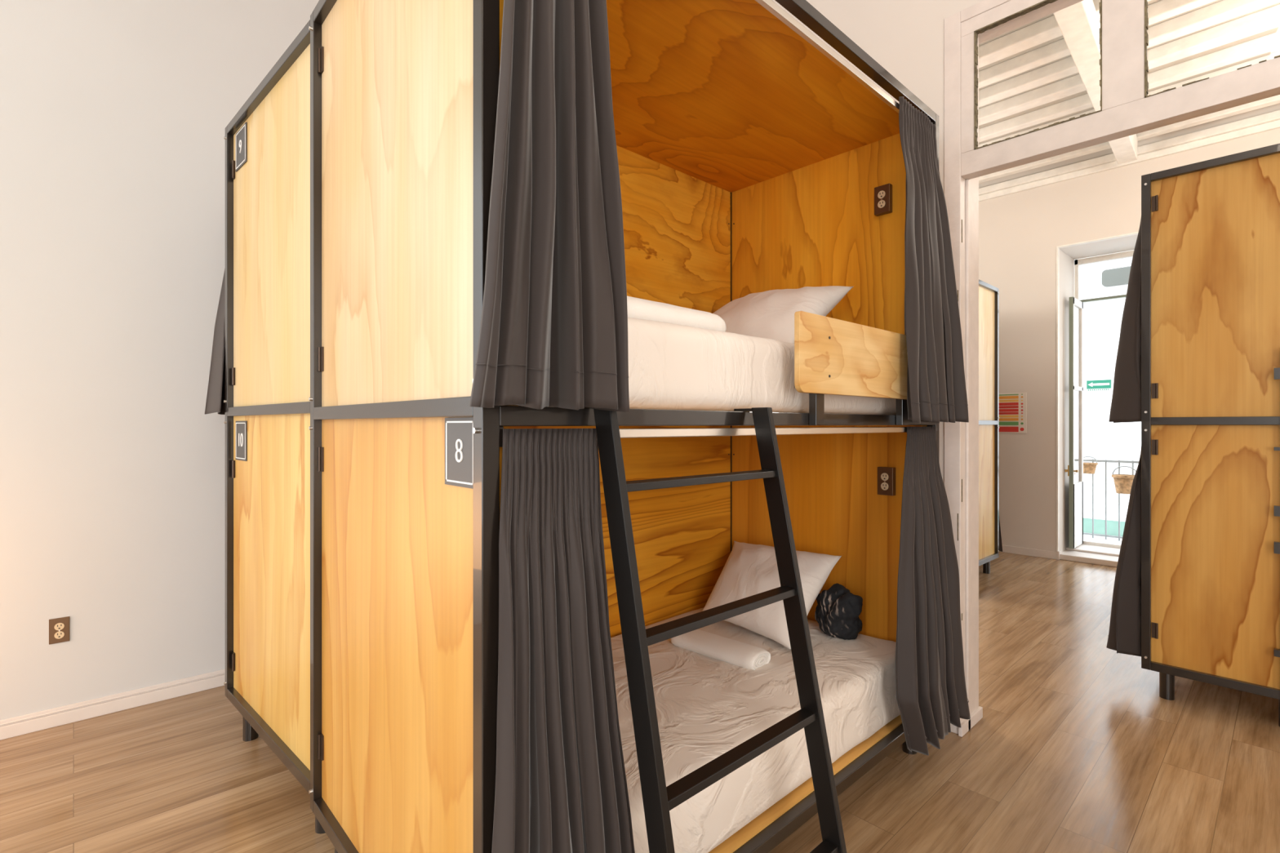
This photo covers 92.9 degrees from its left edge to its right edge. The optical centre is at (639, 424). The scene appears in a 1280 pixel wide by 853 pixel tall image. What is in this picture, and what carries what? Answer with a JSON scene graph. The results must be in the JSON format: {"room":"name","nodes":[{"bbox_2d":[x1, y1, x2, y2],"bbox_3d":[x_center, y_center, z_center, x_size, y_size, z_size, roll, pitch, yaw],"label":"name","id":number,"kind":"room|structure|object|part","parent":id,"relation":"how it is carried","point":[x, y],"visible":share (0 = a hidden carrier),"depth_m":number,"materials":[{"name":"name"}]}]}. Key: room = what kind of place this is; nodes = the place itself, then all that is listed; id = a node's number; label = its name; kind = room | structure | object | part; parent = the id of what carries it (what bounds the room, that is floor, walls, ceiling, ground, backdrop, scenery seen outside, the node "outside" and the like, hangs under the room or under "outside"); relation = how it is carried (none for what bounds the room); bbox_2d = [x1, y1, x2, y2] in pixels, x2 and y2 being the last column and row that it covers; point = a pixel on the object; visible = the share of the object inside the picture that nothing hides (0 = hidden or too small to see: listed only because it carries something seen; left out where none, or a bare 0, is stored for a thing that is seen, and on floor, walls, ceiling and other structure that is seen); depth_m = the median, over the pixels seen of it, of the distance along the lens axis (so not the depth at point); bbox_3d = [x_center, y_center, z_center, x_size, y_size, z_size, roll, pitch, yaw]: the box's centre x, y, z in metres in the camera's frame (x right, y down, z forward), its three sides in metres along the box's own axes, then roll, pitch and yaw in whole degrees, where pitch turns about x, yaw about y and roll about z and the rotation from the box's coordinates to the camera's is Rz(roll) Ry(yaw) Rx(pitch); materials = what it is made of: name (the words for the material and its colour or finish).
{"room":"dormitory","nodes":[
{"label":"dormitory","id":0,"kind":"room"},
{"bbox_2d":[0,0,319,720],"bbox_3d":[-2.791,-0.765,2.739,6.048,4.250,0.200,0,0,-43],"label":"wall","id":1,"kind":"structure","parent":0,"point":[115,115],"depth_m":2.88,"materials":[{"name":"white paint"}]},
{"bbox_2d":[48,616,69,644],"bbox_3d":[-2.625,0.931,2.751,0.068,0.112,0.010,0,0,-43],"label":"wall outlet","id":2,"kind":"object","parent":1,"relation":"attached to","point":[59,628],"visible":1,"depth_m":2.75,"materials":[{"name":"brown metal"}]},
{"bbox_2d":[0,669,225,740],"bbox_3d":[-2.718,1.319,2.661,6.048,0.082,0.014,0,0,-43],"label":"baseboard","id":3,"kind":"structure","parent":1,"relation":"attached to","point":[60,716],"depth_m":2.85,"materials":[{"name":"white paint"}]},
{"bbox_2d":[0,551,1279,852],"bbox_3d":[0.766,1.420,2.626,11.900,0.120,9.600,0,0,-43],"label":"floor","id":4,"kind":"structure","parent":0,"point":[1075,747],"depth_m":2.40,"materials":[{"name":"wood"}]},
{"bbox_2d":[223,19,325,834],"bbox_3d":[-0.717,0.035,3.045,1.040,2.650,2.087,0,0,43],"label":"bunk bed","id":5,"kind":"object","parent":4,"relation":"on","point":[267,422],"visible":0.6,"depth_m":2.27,"materials":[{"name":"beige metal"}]},
{"bbox_2d":[204,267,225,414],"bbox_3d":[-1.786,-0.630,2.833,0.265,1.170,0.367,0,0,43],"label":"curtain","id":6,"kind":"object","parent":5,"relation":"hanging from","point":[215,396],"visible":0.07,"depth_m":2.70,"materials":[{"name":"grey fabric"}]},
{"bbox_3d":[-1.780,-0.056,2.647,0.036,2.469,0.036,0,0,43],"label":"post","id":7,"kind":"part","parent":5,"relation":"part of","materials":[{"name":"black metal"}]},
{"bbox_3d":[-1.669,0.068,2.547,0.155,0.165,0.004,0,0,43],"label":"number plate","id":8,"kind":"part","parent":5,"relation":"part of","materials":[{"name":"grey plastic"}]},
{"bbox_3d":[-1.669,-1.160,2.547,0.155,0.160,0.004,0,0,43],"label":"number plate","id":9,"kind":"part","parent":5,"relation":"part of","materials":[{"name":"grey plastic"}]},
{"bbox_3d":[-1.401,-1.272,2.291,1.004,0.036,0.036,0,0,43],"label":"rail","id":10,"kind":"part","parent":5,"relation":"part of","materials":[{"name":"black metal"}]},
{"bbox_3d":[-1.401,-0.055,2.291,1.004,0.038,0.036,0,0,43],"label":"rail","id":11,"kind":"part","parent":5,"relation":"part of","materials":[{"name":"black metal"}]},
{"bbox_3d":[-1.401,1.159,2.291,1.004,0.040,0.036,0,0,43],"label":"rail","id":12,"kind":"part","parent":5,"relation":"part of","materials":[{"name":"black metal"}]},
{"bbox_3d":[-1.395,0.551,2.301,1.000,1.175,0.012,0,0,43],"label":"panel","id":13,"kind":"part","parent":5,"relation":"part of","materials":[{"name":"orange wood"}]},
{"bbox_3d":[-1.395,-0.664,2.301,1.000,1.180,0.012,0,0,43],"label":"panel","id":14,"kind":"part","parent":5,"relation":"part of","materials":[{"name":"beige wood"}]},
{"bbox_2d":[308,0,938,852],"bbox_3d":[0.118,0.041,2.192,2.092,2.639,1.142,0,0,-43],"label":"bunk bed","id":15,"kind":"object","parent":4,"relation":"on","point":[753,157],"visible":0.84,"depth_m":1.79,"materials":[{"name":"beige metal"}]},
{"bbox_3d":[-1.006,-0.040,1.901,0.036,2.478,0.036,0,0,-43],"label":"post","id":16,"kind":"part","parent":15,"relation":"part of","materials":[{"name":"black metal"}]},
{"bbox_3d":[-0.645,-1.261,1.514,0.036,0.036,1.023,0,0,-43],"label":"rail","id":17,"kind":"part","parent":15,"relation":"part of","materials":[{"name":"black metal"}]},
{"bbox_3d":[-0.645,1.179,1.514,0.036,0.040,1.023,0,0,-43],"label":"rail","id":18,"kind":"part","parent":15,"relation":"part of","materials":[{"name":"black metal"}]},
{"bbox_3d":[-0.645,-0.034,1.514,0.036,0.038,1.023,0,0,-43],"label":"rail","id":19,"kind":"part","parent":15,"relation":"part of","materials":[{"name":"black metal"}]},
{"bbox_3d":[-0.637,0.572,1.522,0.012,1.174,1.023,0,0,-43],"label":"panel","id":20,"kind":"part","parent":15,"relation":"part of","materials":[{"name":"brown wood"}]},
{"bbox_3d":[-0.637,-0.648,1.522,0.012,1.190,1.023,0,0,-43],"label":"panel","id":21,"kind":"part","parent":15,"relation":"part of","materials":[{"name":"brown wood"}]},
{"bbox_3d":[-0.356,0.054,1.207,0.004,0.137,0.132,0,0,-43],"label":"number plate","id":22,"kind":"part","parent":15,"relation":"part of","materials":[{"name":"grey"}]},
{"bbox_3d":[-0.285,-0.040,1.126,0.036,2.478,0.036,0,0,-43],"label":"post","id":23,"kind":"part","parent":15,"relation":"part of","materials":[{"name":"black metal"}]},
{"bbox_3d":[-0.608,-0.648,1.530,0.039,1.189,0.992,0,0,-43],"label":"panel","id":24,"kind":"part","parent":15,"relation":"part of","materials":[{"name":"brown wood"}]},
{"bbox_3d":[-0.608,0.573,1.530,0.039,1.173,0.992,0,0,-43],"label":"panel","id":25,"kind":"part","parent":15,"relation":"part of","materials":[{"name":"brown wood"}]},
{"bbox_2d":[469,0,629,412],"bbox_3d":[-0.174,-0.625,1.113,0.361,1.201,0.162,0,0,-43],"label":"curtain","id":26,"kind":"object","parent":15,"relation":"hanging from","point":[553,332],"visible":1,"depth_m":1.11,"materials":[{"name":"grey fabric"}]},
{"bbox_2d":[491,428,635,852],"bbox_3d":[-0.128,0.624,1.182,0.377,1.233,0.115,0,0,-43],"label":"curtain","id":27,"kind":"object","parent":15,"relation":"hanging from","point":[561,782],"visible":1,"depth_m":1.17,"materials":[{"name":"grey fabric"}]},
{"bbox_3d":[-0.228,0.579,2.569,2.025,1.181,0.011,0,0,-43],"label":"panel","id":28,"kind":"part","parent":15,"relation":"part of","materials":[{"name":"brown wood"}]},
{"bbox_3d":[-0.228,-0.648,2.569,2.025,1.189,0.011,0,0,-43],"label":"panel","id":29,"kind":"part","parent":15,"relation":"part of","materials":[{"name":"brown wood"}]},
{"bbox_2d":[504,317,895,414],"bbox_3d":[0.112,-0.152,2.205,1.926,0.240,0.981,0,0,-43],"label":"mattress","id":30,"kind":"object","parent":15,"relation":"on","point":[672,366],"visible":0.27,"depth_m":1.62,"materials":[{"name":"beige fabric"}]},
{"bbox_2d":[626,295,726,332],"bbox_3d":[0.063,-0.305,1.796,0.432,0.096,0.173,0,0,-44],"label":"rolled towel","id":31,"kind":"object","parent":30,"relation":"on","point":[641,308],"visible":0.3,"depth_m":1.71,"materials":[{"name":"white fabric"}]},
{"bbox_2d":[712,285,853,343],"bbox_3d":[0.516,-0.443,2.667,0.530,0.334,0.660,0,0,-43],"label":"pillow","id":32,"kind":"object","parent":30,"relation":"on","point":[768,314],"visible":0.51,"depth_m":2.50,"materials":[{"name":"white fabric"}]},
{"bbox_3d":[0.465,-0.016,1.824,2.013,0.038,0.036,0,0,-43],"label":"rail","id":33,"kind":"part","parent":15,"relation":"part of","materials":[{"name":"black metal"}]},
{"bbox_3d":[0.104,-1.236,2.212,2.025,0.014,0.986,0,0,-43],"label":"roof panel","id":34,"kind":"part","parent":15,"relation":"part of","materials":[{"name":"brown wood"}]},
{"bbox_2d":[610,607,900,852],"bbox_3d":[0.113,1.027,2.203,1.936,0.264,0.996,0,0,-43],"label":"mattress","id":35,"kind":"object","parent":15,"relation":"on","point":[706,707],"visible":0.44,"depth_m":1.98,"materials":[{"name":"beige fabric"}]},
{"bbox_2d":[670,629,770,670],"bbox_3d":[0.309,0.879,2.399,0.402,0.072,0.142,0,0,44],"label":"rolled towel","id":36,"kind":"object","parent":35,"relation":"on","point":[715,646],"visible":0.9,"depth_m":2.33,"materials":[{"name":"white fabric"}]},
{"bbox_2d":[702,541,841,649],"bbox_3d":[0.536,0.726,2.726,0.400,0.316,0.600,0,0,-43],"label":"pillow","id":37,"kind":"object","parent":35,"relation":"on","point":[749,570],"visible":0.71,"depth_m":2.63,"materials":[{"name":"white fabric"}]},
{"bbox_2d":[814,582,862,639],"bbox_3d":[0.857,0.808,2.611,0.162,0.234,0.215,0,0,-10],"label":"bag","id":38,"kind":"object","parent":35,"relation":"on","point":[837,611],"visible":0.98,"depth_m":2.55,"materials":[{"name":"black fabric"}]},
{"bbox_3d":[0.465,0.019,1.824,2.013,0.021,0.016,0,0,-43],"label":"curtain rod","id":39,"kind":"part","parent":15,"relation":"part of","materials":[{"name":"silver metal"}]},
{"bbox_3d":[0.835,-0.648,2.874,0.039,1.189,0.992,0,0,-43],"label":"panel","id":40,"kind":"part","parent":15,"relation":"part of","materials":[{"name":"brown wood"}]},
{"bbox_3d":[0.465,1.179,1.824,2.013,0.040,0.036,0,0,-43],"label":"rail","id":41,"kind":"part","parent":15,"relation":"part of","materials":[{"name":"black metal"}]},
{"bbox_3d":[0.465,-1.196,1.824,2.013,0.022,0.016,0,0,-43],"label":"curtain rod","id":42,"kind":"part","parent":15,"relation":"part of","materials":[{"name":"silver metal"}]},
{"bbox_3d":[0.835,0.573,2.874,0.039,1.173,0.992,0,0,-43],"label":"panel","id":43,"kind":"part","parent":15,"relation":"part of","materials":[{"name":"brown wood"}]},
{"bbox_3d":[0.465,-1.261,1.824,2.013,0.036,0.036,0,0,-43],"label":"rail","id":44,"kind":"part","parent":15,"relation":"part of","materials":[{"name":"black metal"}]},
{"bbox_2d":[874,182,892,216],"bbox_3d":[1.041,-0.961,2.603,0.028,0.118,0.068,0,0,-43],"label":"power outlet","id":45,"kind":"object","parent":15,"relation":"attached to","point":[882,192],"depth_m":2.59,"materials":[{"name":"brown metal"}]},
{"bbox_2d":[877,466,895,495],"bbox_3d":[1.050,0.241,2.593,0.028,0.118,0.068,0,0,-43],"label":"power outlet","id":46,"kind":"object","parent":15,"relation":"attached to","point":[886,475],"depth_m":2.58,"materials":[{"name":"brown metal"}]},
{"bbox_2d":[895,426,970,755],"bbox_3d":[1.098,0.589,2.307,0.522,1.163,0.139,0,0,-44],"label":"curtain","id":47,"kind":"object","parent":15,"relation":"hanging from","point":[931,690],"visible":1,"depth_m":2.28,"materials":[{"name":"grey fabric"}]},
{"bbox_2d":[898,96,968,423],"bbox_3d":[1.077,-0.614,2.285,0.515,1.222,0.150,0,0,-43],"label":"curtain","id":48,"kind":"object","parent":15,"relation":"hanging from","point":[936,390],"visible":1,"depth_m":2.29,"materials":[{"name":"grey fabric"}]},
{"bbox_3d":[1.215,-0.040,2.522,0.036,2.478,0.036,0,0,-43],"label":"post","id":49,"kind":"part","parent":15,"relation":"part of","materials":[{"name":"black metal"}]},
{"bbox_2d":[583,406,846,852],"bbox_3d":[0.200,0.657,1.344,0.558,1.405,0.392,0,0,-43],"label":"ladder","id":50,"kind":"object","parent":4,"relation":"on","point":[658,799],"visible":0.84,"depth_m":1.27,"materials":[{"name":"black metal"}]},
{"bbox_3d":[0.023,0.657,1.139,0.019,1.405,0.334,0,0,-43],"label":"rail","id":51,"kind":"part","parent":50,"relation":"part of","materials":[{"name":"black metal"}]},
{"bbox_3d":[0.417,0.657,1.506,0.019,1.405,0.334,0,0,-43],"label":"rail","id":52,"kind":"part","parent":50,"relation":"part of","materials":[{"name":"black metal"}]},
{"bbox_2d":[978,279,999,573],"bbox_3d":[2.185,0.056,5.971,1.095,2.609,2.092,0,0,-43],"label":"bunk bed","id":53,"kind":"object","parent":4,"relation":"on","point":[988,295],"visible":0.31,"depth_m":5.47,"materials":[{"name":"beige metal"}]},
{"bbox_3d":[2.872,0.591,5.232,1.023,1.177,0.012,0,0,-43],"label":"panel","id":54,"kind":"part","parent":53,"relation":"part of","materials":[{"name":"beige wood"}]},
{"bbox_3d":[2.872,-0.625,5.232,1.023,1.177,0.012,0,0,-43],"label":"panel","id":55,"kind":"part","parent":53,"relation":"part of","materials":[{"name":"beige wood"}]},
{"bbox_3d":[2.881,-1.231,5.223,1.023,0.036,0.036,0,0,-43],"label":"rail","id":56,"kind":"part","parent":53,"relation":"part of","materials":[{"name":"black metal"}]},
{"bbox_3d":[2.881,-0.017,5.223,1.023,0.038,0.036,0,0,-43],"label":"rail","id":57,"kind":"part","parent":53,"relation":"part of","materials":[{"name":"black metal"}]},
{"bbox_3d":[2.881,1.199,5.223,1.023,0.040,0.036,0,0,-43],"label":"rail","id":58,"kind":"part","parent":53,"relation":"part of","materials":[{"name":"black metal"}]},
{"bbox_3d":[3.268,-0.015,5.584,0.036,2.468,0.036,0,0,-43],"label":"post","id":59,"kind":"part","parent":53,"relation":"part of","materials":[{"name":"black metal"}]},
{"bbox_2d":[999,520,1002,551],"bbox_3d":[3.252,0.617,5.783,0.235,1.174,0.292,0,0,-43],"label":"curtain","id":60,"kind":"object","parent":53,"relation":"hanging from","point":[1000,536],"visible":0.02,"depth_m":5.73,"materials":[{"name":"grey fabric"}]},
{"bbox_2d":[1141,143,1279,726],"bbox_3d":[3.634,0.057,3.345,2.108,2.606,1.095,0,0,-43],"label":"bunk bed","id":61,"kind":"object","parent":4,"relation":"on","point":[1211,228],"visible":1,"depth_m":2.88,"materials":[{"name":"brown wood"}]},
{"bbox_2d":[1106,449,1141,656],"bbox_3d":[2.600,0.605,3.237,0.372,1.150,0.186,0,0,-43],"label":"curtain","id":62,"kind":"object","parent":61,"relation":"hanging from","point":[1125,625],"visible":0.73,"depth_m":3.10,"materials":[{"name":"grey fabric"}]},
{"bbox_2d":[1108,218,1141,422],"bbox_3d":[2.595,-0.605,3.225,0.353,1.191,0.179,0,0,-43],"label":"curtain","id":63,"kind":"object","parent":61,"relation":"hanging from","point":[1126,404],"visible":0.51,"depth_m":3.10,"materials":[{"name":"grey fabric"}]},
{"bbox_3d":[2.532,-0.013,3.042,0.036,2.465,0.036,0,0,-43],"label":"post","id":64,"kind":"part","parent":61,"relation":"part of","materials":[{"name":"black metal"}]},
{"bbox_3d":[2.893,-1.228,2.654,0.036,0.036,1.023,0,0,-43],"label":"rail","id":65,"kind":"part","parent":61,"relation":"part of","materials":[{"name":"black metal"}]},
{"bbox_3d":[2.893,-0.017,2.654,0.036,0.038,1.023,0,0,-43],"label":"rail","id":66,"kind":"part","parent":61,"relation":"part of","materials":[{"name":"black metal"}]},
{"bbox_3d":[2.893,1.199,2.654,0.036,0.040,1.023,0,0,-43],"label":"rail","id":67,"kind":"part","parent":61,"relation":"part of","materials":[{"name":"black metal"}]},
{"bbox_3d":[2.902,0.591,2.663,0.012,1.177,1.023,0,0,-43],"label":"panel","id":68,"kind":"part","parent":61,"relation":"part of","materials":[{"name":"brown wood"}]},
{"bbox_3d":[2.902,-0.623,2.663,0.012,1.174,1.023,0,0,-43],"label":"panel","id":69,"kind":"part","parent":61,"relation":"part of","materials":[{"name":"brown wood"}]},
{"bbox_2d":[772,0,983,484],"bbox_3d":[1.957,-0.765,2.237,0.218,4.250,7.407,0,0,-43],"label":"wall","id":70,"kind":"structure","parent":0,"point":[906,37],"depth_m":2.84,"materials":[{"name":"white paint"}]},
{"bbox_2d":[958,706,982,737],"bbox_3d":[1.489,1.335,2.738,0.260,0.050,0.016,0,0,-43],"label":"trim","id":71,"kind":"structure","parent":70,"relation":"attached to","point":[977,715],"depth_m":2.72,"materials":[{"name":"white paint"}]},
{"bbox_2d":[944,0,1010,734],"bbox_3d":[2.251,-0.225,1.918,0.232,3.170,2.384,0,0,-43],"label":"trim","id":72,"kind":"structure","parent":70,"relation":"attached to","point":[961,194],"depth_m":2.70,"materials":[{"name":"white paint"}]},
{"bbox_2d":[960,0,1279,179],"bbox_3d":[2.196,-1.424,1.869,0.082,0.672,2.243,0,0,-43],"label":"window","id":73,"kind":"structure","parent":70,"relation":"in","point":[1041,79],"depth_m":2.32,"materials":[{"name":"white paint"}]},
{"bbox_3d":[1.614,-1.440,2.480,0.004,0.507,0.441,0,0,-43],"label":"glass pane","id":74,"kind":"part","parent":73,"relation":"part of","materials":[{"name":"white"}]},
{"bbox_3d":[2.002,-1.440,2.063,0.004,0.507,0.441,0,0,-43],"label":"glass pane","id":75,"kind":"part","parent":73,"relation":"part of","materials":[{"name":"white"}]},
{"bbox_2d":[1083,535,1121,544],"bbox_3d":[5.959,1.395,5.890,0.750,0.170,6.300,0,0,-43],"label":"floor","id":76,"kind":"structure","parent":0,"point":[1096,539],"depth_m":6.91,"materials":[{"name":"white concrete"}]},
{"bbox_2d":[1083,458,1138,541],"bbox_3d":[5.628,0.855,6.606,0.030,0.910,4.000,0,0,-43],"label":"balcony railing","id":77,"kind":"object","parent":76,"relation":"on","point":[1092,460],"visible":0.24,"depth_m":6.93,"materials":[{"name":"grey metal"}]},
{"bbox_2d":[1083,456,1097,474],"bbox_3d":[5.131,0.460,6.963,0.180,0.200,0.180,0,0,-43],"label":"pot","id":78,"kind":"object","parent":77,"relation":"attached to","point":[1088,468],"visible":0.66,"depth_m":6.91,"materials":[{"name":"brown ceramic"}]},
{"bbox_3d":[5.131,0.500,6.963,0.164,0.120,0.164,0,0,-43],"label":"pot","id":79,"kind":"part","parent":78,"relation":"part of","materials":[{"name":"brown ceramic"}]},
{"bbox_3d":[5.628,1.270,6.606,0.020,0.020,4.000,0,0,-43],"label":"rail","id":80,"kind":"part","parent":77,"relation":"part of","materials":[{"name":"grey metal"}]},
{"bbox_3d":[5.628,0.417,6.606,0.030,0.025,4.000,0,0,-43],"label":"handrail","id":81,"kind":"part","parent":77,"relation":"part of","materials":[{"name":"grey metal"}]},
{"bbox_2d":[1111,466,1136,493],"bbox_3d":[5.352,0.608,6.711,0.242,0.305,0.242,0,0,-43],"label":"pot","id":82,"kind":"object","parent":77,"relation":"attached to","point":[1122,482],"visible":0.87,"depth_m":6.66,"materials":[{"name":"brown ceramic"}]},
{"bbox_3d":[5.352,0.660,6.711,0.220,0.200,0.220,0,0,-43],"label":"pot","id":83,"kind":"part","parent":82,"relation":"part of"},
{"bbox_2d":[978,102,1279,552],"bbox_3d":[4.605,-0.690,6.200,0.670,4.100,9.600,0,0,-43],"label":"wall","id":84,"kind":"structure","parent":0,"point":[1020,233],"depth_m":6.26,"materials":[{"name":"white paint"}]},
{"bbox_2d":[999,392,1026,433],"bbox_3d":[3.926,-0.122,6.430,0.010,0.425,0.278,0,0,-43],"label":"poster","id":85,"kind":"object","parent":84,"relation":"attached to","point":[1012,406],"visible":0.93,"depth_m":6.41,"materials":[{"name":"multicoloured paper"}]},
{"bbox_2d":[1002,545,1061,559],"bbox_3d":[3.734,1.317,6.688,0.100,0.085,7.300,0,0,-43],"label":"baseboard","id":86,"kind":"structure","parent":84,"relation":"attached to","point":[1006,548],"depth_m":6.28,"materials":[{"name":"white paint"}]},
{"bbox_2d":[1059,544,1119,567],"bbox_3d":[4.889,1.323,5.917,0.680,0.075,1.238,0,0,-43],"label":"sill","id":87,"kind":"structure","parent":84,"relation":"attached to","point":[1086,553],"depth_m":6.08,"materials":[{"name":"white paint"}]},
{"bbox_2d":[1056,231,1138,551],"bbox_3d":[4.648,-0.259,5.694,0.056,3.077,1.260,0,0,-43],"label":"trim","id":88,"kind":"structure","parent":84,"relation":"attached to","point":[1058,247],"depth_m":6.13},
{"bbox_2d":[1065,249,1133,549],"bbox_3d":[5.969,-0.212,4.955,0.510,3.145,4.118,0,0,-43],"label":"door","id":89,"kind":"structure","parent":84,"relation":"in","point":[1104,277],"depth_m":6.40,"materials":[{"name":"grey paint"}]},
{"bbox_3d":[4.448,0.475,6.266,0.070,0.110,0.105,0,0,-43],"label":"handle","id":90,"kind":"part","parent":89,"relation":"part of","materials":[{"name":"gold metal"}]},
{"bbox_3d":[4.586,-0.315,6.396,0.330,1.850,0.005,0,0,-43],"label":"glass","id":91,"kind":"part","parent":89,"relation":"part of","materials":[{"name":"white"}]},
{"bbox_3d":[5.148,-1.532,6.158,0.004,0.385,1.166,0,0,-43],"label":"glass pane","id":92,"kind":"part","parent":89,"relation":"part of","materials":[{"name":"white"}]},
{"bbox_2d":[978,109,1279,201],"bbox_3d":[4.338,-2.505,5.951,0.060,0.130,9.200,0,0,-43],"label":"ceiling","id":93,"kind":"structure","parent":84,"relation":"attached to","point":[1268,121],"depth_m":5.58,"materials":[{"name":"white paint"}]},
{"bbox_3d":[3.081,-2.710,4.781,4.895,0.100,9.600,0,0,-43],"label":"ceiling","id":94,"kind":"structure","parent":0,"visible":0},
{"bbox_2d":[1108,133,1137,164],"bbox_3d":[3.135,-2.475,4.190,0.140,0.190,3.711,0,0,44],"label":"trim","id":95,"kind":"structure","parent":94,"relation":"attached to","point":[1124,149],"depth_m":5.28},
{"bbox_2d":[978,94,1279,182],"bbox_3d":[4.184,-2.615,5.808,0.088,0.090,9.200,0,0,-43],"label":"trim","id":96,"kind":"structure","parent":94,"relation":"attached to","point":[1274,100],"depth_m":5.39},
{"label":"outside","id":97,"kind":"structure","parent":0,"visible":0},
{"bbox_2d":[1082,251,1141,506],"bbox_3d":[7.138,-0.640,8.696,0.300,11.000,15.000,0,0,-43],"label":"wall","id":98,"kind":"structure","parent":97,"point":[1103,439],"depth_m":8.87,"materials":[{"name":"white paint"}]},
{"bbox_2d":[1086,379,1111,391],"bbox_3d":[6.715,-0.573,8.903,0.026,0.165,0.300,0,0,-43],"label":"exit sign","id":99,"kind":"object","parent":98,"relation":"attached to","point":[1095,384],"visible":1,"depth_m":8.89,"materials":[{"name":"green plastic"}]},
{"bbox_2d":[1083,534,1122,539],"bbox_3d":[7.124,1.660,8.682,0.300,0.060,15.000,0,0,-43],"label":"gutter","id":100,"kind":"object","parent":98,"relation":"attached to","point":[1083,535],"visible":0.02,"depth_m":8.87,"materials":[{"name":"grey metal"}]},
{"bbox_2d":[1083,517,1124,536],"bbox_3d":[7.138,1.505,8.696,0.260,0.250,15.000,0,0,-43],"label":"painted band","id":101,"kind":"object","parent":98,"relation":"attached to","point":[1099,524],"visible":0.02,"depth_m":8.90,"materials":[{"name":"teal paint"}]},
{"bbox_2d":[1083,502,1128,521],"bbox_3d":[7.040,1.270,8.604,0.170,0.220,15.000,0,0,-43],"label":"wall ledge","id":102,"kind":"object","parent":98,"relation":"attached to","point":[1099,508],"visible":0.02,"depth_m":8.82,"materials":[{"name":"white paint"}]}
]}

